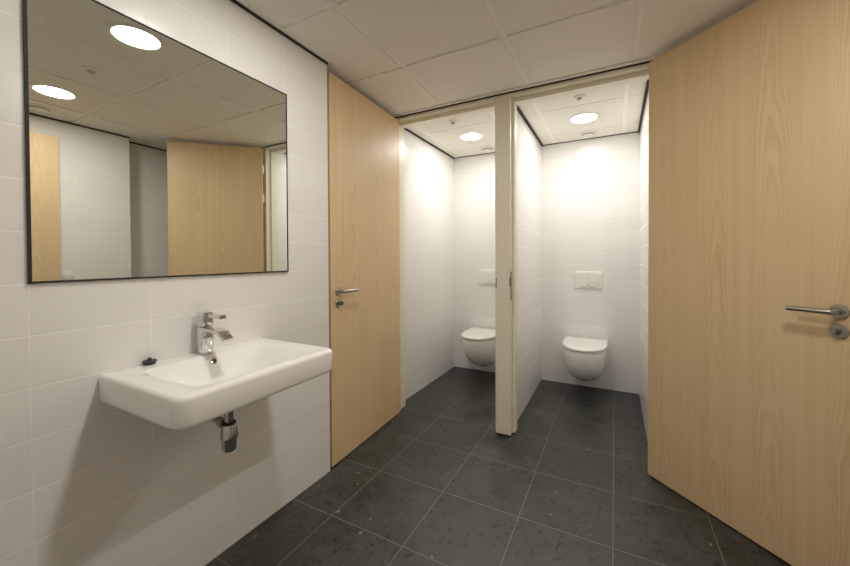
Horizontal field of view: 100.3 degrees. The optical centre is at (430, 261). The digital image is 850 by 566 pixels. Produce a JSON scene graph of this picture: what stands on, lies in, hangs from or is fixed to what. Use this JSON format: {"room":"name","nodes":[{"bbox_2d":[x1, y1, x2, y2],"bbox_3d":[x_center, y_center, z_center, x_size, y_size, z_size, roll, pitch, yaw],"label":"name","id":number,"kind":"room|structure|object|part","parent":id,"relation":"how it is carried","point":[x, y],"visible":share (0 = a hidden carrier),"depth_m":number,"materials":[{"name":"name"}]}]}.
{"room":"public restroom","nodes":[
{"label":"public restroom","id":0,"kind":"room"},
{"bbox_2d":[0,0,329,565],"bbox_3d":[-1.211,0.053,1.178,0.250,2.398,2.171,0,1,27],"label":"wall","id":1,"kind":"structure","parent":0,"point":[85,480],"depth_m":1.29,"materials":[{"name":"tile"}]},
{"bbox_2d":[22,0,288,283],"bbox_3d":[-0.943,-0.395,1.411,0.008,0.903,0.908,0,1,28],"label":"wall mirror","id":2,"kind":"object","parent":1,"relation":"attached to","point":[147,153],"visible":1,"depth_m":1.25,"materials":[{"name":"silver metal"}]},
{"bbox_2d":[98,338,331,429],"bbox_3d":[-0.739,0.410,1.318,0.459,0.094,0.606,0,1,27],"label":"washbasin","id":3,"kind":"object","parent":1,"relation":"attached to","point":[191,390],"visible":1,"depth_m":1.18,"materials":[{"name":"white ceramic"}]},
{"bbox_2d":[142,357,156,365],"bbox_3d":[-1.001,0.353,1.264,0.043,0.024,0.043,0,1,27],"label":"plug","id":4,"kind":"object","parent":3,"relation":"on","point":[149,361],"visible":1,"depth_m":1.25,"materials":[{"name":"black rubber"}]},
{"bbox_2d":[195,311,233,354],"bbox_3d":[-0.842,0.282,1.383,0.176,0.162,0.050,0,1,27],"label":"tap","id":5,"kind":"object","parent":3,"relation":"on","point":[206,331],"visible":1,"depth_m":1.39,"materials":[{"name":"silver metal"}]},
{"bbox_3d":[-0.823,0.281,1.373,0.132,0.042,0.043,0,1,27],"label":"spout","id":6,"kind":"part","parent":5,"relation":"part of","materials":[{"name":"silver metal"}]},
{"bbox_2d":[211,411,238,452],"bbox_3d":[-0.837,0.588,1.383,0.226,0.259,0.072,0,1,27],"label":"trap","id":7,"kind":"object","parent":3,"relation":"attached to","point":[229,433],"visible":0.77,"depth_m":1.33,"materials":[{"name":"silver metal"}]},
{"bbox_2d":[221,438,236,452],"bbox_3d":[-0.764,0.693,1.347,0.053,0.050,0.053,0,1,27],"label":"cup","id":8,"kind":"object","parent":7,"relation":"on","point":[228,445],"depth_m":1.32,"materials":[{"name":"metal"}]},
{"bbox_2d":[230,0,327,64],"bbox_3d":[-1.101,-1.140,1.104,0.009,0.011,2.174,0,1,27],"label":"trim","id":9,"kind":"structure","parent":1,"relation":"attached to","point":[233,1],"depth_m":1.75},
{"bbox_2d":[404,129,453,399],"bbox_3d":[-0.276,0.024,3.143,0.098,2.398,2.179,0,1,27],"label":"wall","id":10,"kind":"structure","parent":0,"point":[428,172],"depth_m":3.52,"materials":[{"name":"tile"}]},
{"bbox_2d":[327,71,400,466],"bbox_3d":[-0.411,0.046,2.485,0.102,2.353,0.840,0,1,24],"label":"door","id":11,"kind":"structure","parent":10,"relation":"in","point":[363,138],"depth_m":2.38,"materials":[{"name":"brown wood"}]},
{"bbox_3d":[-0.511,0.180,2.210,0.058,0.019,0.136,0,1,24],"label":"lever","id":12,"kind":"part","parent":11,"relation":"part of","materials":[{"name":"metal"}]},
{"bbox_2d":[404,128,454,158],"bbox_3d":[0.000,-1.176,3.545,0.015,0.011,1.180,0,1,27],"label":"trim","id":13,"kind":"structure","parent":10,"relation":"attached to","point":[406,129],"depth_m":3.50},
{"bbox_2d":[396,63,648,435],"bbox_3d":[0.557,0.029,2.528,1.947,2.396,0.122,0,1,27],"label":"door frame","id":14,"kind":"structure","parent":10,"relation":"attached to","point":[505,106],"depth_m":2.50,"materials":[{"name":"beige paint"}]},
{"bbox_3d":[0.558,0.169,2.478,0.010,0.198,0.030,0,1,27],"label":"strike plate","id":15,"kind":"part","parent":14,"relation":"part of","materials":[{"name":"metal"}]},
{"bbox_2d":[394,60,651,117],"bbox_3d":[0.928,-1.165,2.244,2.862,0.008,0.009,0,1,27],"label":"trim","id":16,"kind":"structure","parent":10,"relation":"attached to","point":[651,60],"depth_m":2.37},
{"bbox_2d":[236,0,756,157],"bbox_3d":[0.561,-1.187,1.494,3.100,0.062,4.400,0,1,27],"label":"ceiling","id":17,"kind":"structure","parent":0,"point":[405,57],"depth_m":1.92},
{"bbox_2d":[448,120,457,124],"bbox_3d":[0.188,-1.162,2.971,0.080,0.024,0.080,0,1,27],"label":"sensor","id":18,"kind":"object","parent":17,"relation":"attached to","point":[452,122],"visible":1,"depth_m":2.96,"materials":[{"name":"white plastic"}]},
{"bbox_2d":[459,132,483,140],"bbox_3d":[0.384,-1.177,3.338,0.236,0.006,0.236,0,1,27],"label":"recessed light","id":19,"kind":"object","parent":17,"relation":"in","point":[469,136],"visible":1,"depth_m":3.33,"materials":[{"name":"white plastic"}]},
{"bbox_2d":[461,133,481,139],"bbox_3d":[0.384,-1.178,3.338,0.197,0.003,0.197,0,1,27],"label":"diffuser","id":20,"kind":"object","parent":19,"relation":"attached to","point":[465,136],"depth_m":3.33,"materials":[{"name":"white plastic"}]},
{"bbox_2d":[479,146,494,151],"bbox_3d":[0.597,-1.176,3.730,0.180,0.020,0.180,0,1,27],"label":"ceiling vent","id":21,"kind":"object","parent":17,"relation":"in","point":[487,148],"visible":0.99,"depth_m":3.71,"materials":[{"name":"white plastic"}]},
{"bbox_2d":[574,94,585,100],"bbox_3d":[1.059,-1.161,2.523,0.080,0.024,0.080,0,1,27],"label":"sensor","id":22,"kind":"object","parent":17,"relation":"attached to","point":[580,97],"visible":1,"depth_m":2.51,"materials":[{"name":"white plastic"}]},
{"bbox_2d":[568,112,599,123],"bbox_3d":[1.257,-1.176,2.909,0.236,0.006,0.236,0,1,27],"label":"recessed light","id":23,"kind":"object","parent":17,"relation":"in","point":[586,117],"visible":1,"depth_m":2.90,"materials":[{"name":"white plastic"}]},
{"bbox_2d":[571,114,596,122],"bbox_3d":[1.257,-1.177,2.909,0.197,0.003,0.197,0,1,27],"label":"diffuser","id":24,"kind":"object","parent":23,"relation":"attached to","point":[578,118],"depth_m":2.91,"materials":[{"name":"white plastic"}]},
{"bbox_2d":[577,130,598,137],"bbox_3d":[1.456,-1.174,3.283,0.180,0.020,0.180,0,1,27],"label":"ceiling vent","id":25,"kind":"object","parent":17,"relation":"in","point":[585,134],"visible":1,"depth_m":3.27,"materials":[{"name":"white plastic"}]},
{"bbox_2d":[205,366,791,565],"bbox_3d":[0.561,1.280,1.503,3.200,0.080,4.550,0,1,27],"label":"floor","id":26,"kind":"structure","parent":0,"point":[437,484],"depth_m":1.86,"materials":[{"name":"tile"}]},
{"bbox_2d":[517,111,541,419],"bbox_3d":[0.837,0.019,3.123,0.064,2.398,1.188,0,1,27],"label":"wall partition","id":27,"kind":"structure","parent":0,"point":[529,150],"depth_m":3.10,"materials":[{"name":"tile"}]},
{"bbox_2d":[517,106,542,145],"bbox_3d":[0.868,-1.173,3.089,0.018,0.014,1.172,0,1,27],"label":"trim","id":28,"kind":"structure","parent":27,"relation":"attached to","point":[518,108],"depth_m":3.03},
{"bbox_2d":[454,132,639,393],"bbox_3d":[1.160,0.011,3.680,2.150,2.398,0.100,0,1,27],"label":"wall","id":29,"kind":"structure","parent":0,"point":[591,187],"depth_m":3.49,"materials":[{"name":"tile"}]},
{"bbox_2d":[461,327,494,365],"bbox_3d":[0.518,0.910,3.669,0.376,0.360,0.534,0,1,27],"label":"toilet","id":30,"kind":"object","parent":29,"relation":"attached to","point":[478,343],"visible":0.84,"depth_m":3.49,"materials":[{"name":"white ceramic"}]},
{"bbox_3d":[0.511,0.742,3.655,0.376,0.022,0.506,0,1,27],"label":"toilet lid","id":31,"kind":"part","parent":30,"relation":"part of","materials":[{"name":"white plastic"}]},
{"bbox_3d":[0.511,0.766,3.655,0.352,0.016,0.473,0,1,27],"label":"toilet seat","id":32,"kind":"part","parent":30,"relation":"part of","materials":[{"name":"white plastic"}]},
{"bbox_3d":[0.521,0.918,3.674,0.362,0.287,0.523,0,1,27],"label":"toilet bowl","id":33,"kind":"part","parent":30,"relation":"part of","materials":[{"name":"white ceramic"}]},
{"bbox_2d":[479,270,494,284],"bbox_3d":[0.646,0.169,3.883,0.250,0.165,0.018,0,1,27],"label":"flush plate","id":34,"kind":"object","parent":29,"relation":"attached to","point":[486,277],"visible":0.77,"depth_m":3.89,"materials":[{"name":"white plastic"}]},
{"bbox_2d":[562,336,607,380],"bbox_3d":[1.393,0.912,3.214,0.376,0.360,0.534,0,1,27],"label":"toilet","id":35,"kind":"object","parent":29,"relation":"attached to","point":[584,358],"visible":1,"depth_m":3.05,"materials":[{"name":"white ceramic"}]},
{"bbox_3d":[1.386,0.768,3.200,0.352,0.016,0.473,0,1,27],"label":"toilet seat","id":36,"kind":"part","parent":35,"relation":"part of","materials":[{"name":"white plastic"}]},
{"bbox_3d":[1.386,0.743,3.200,0.376,0.022,0.506,0,1,27],"label":"toilet lid","id":37,"kind":"part","parent":35,"relation":"part of","materials":[{"name":"white plastic"}]},
{"bbox_2d":[574,271,602,288],"bbox_3d":[1.523,0.177,3.427,0.250,0.165,0.018,0,1,27],"label":"flush plate","id":38,"kind":"object","parent":29,"relation":"attached to","point":[585,280],"visible":1,"depth_m":3.42,"materials":[{"name":"white plastic"}]},
{"bbox_2d":[543,131,637,145],"bbox_3d":[1.515,-1.184,3.417,0.864,0.006,0.008,0,1,27],"label":"trim","id":39,"kind":"structure","parent":29,"relation":"attached to","point":[636,131],"depth_m":3.40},
{"bbox_2d":[639,90,648,441],"bbox_3d":[1.676,0.021,2.685,0.100,2.398,1.190,0,1,27],"label":"wall","id":40,"kind":"structure","parent":0,"point":[644,132],"depth_m":2.70,"materials":[{"name":"tile"}]},
{"bbox_2d":[638,79,648,132],"bbox_3d":[1.618,-1.171,2.698,0.018,0.014,1.172,0,1,27],"label":"trim","id":41,"kind":"structure","parent":40,"relation":"attached to","point":[647,82],"depth_m":2.62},
{"bbox_2d":[648,0,849,565],"bbox_3d":[1.372,0.049,1.647,0.106,2.353,0.825,0,1,-18],"label":"door","id":42,"kind":"structure","parent":40,"relation":"in","point":[749,231],"depth_m":1.54,"materials":[{"name":"brown wood"}]},
{"bbox_3d":[1.448,0.182,1.343,0.058,0.019,0.136,-1,1,-19],"label":"lever","id":43,"kind":"part","parent":42,"relation":"part of","materials":[{"name":"metal"}]}
]}

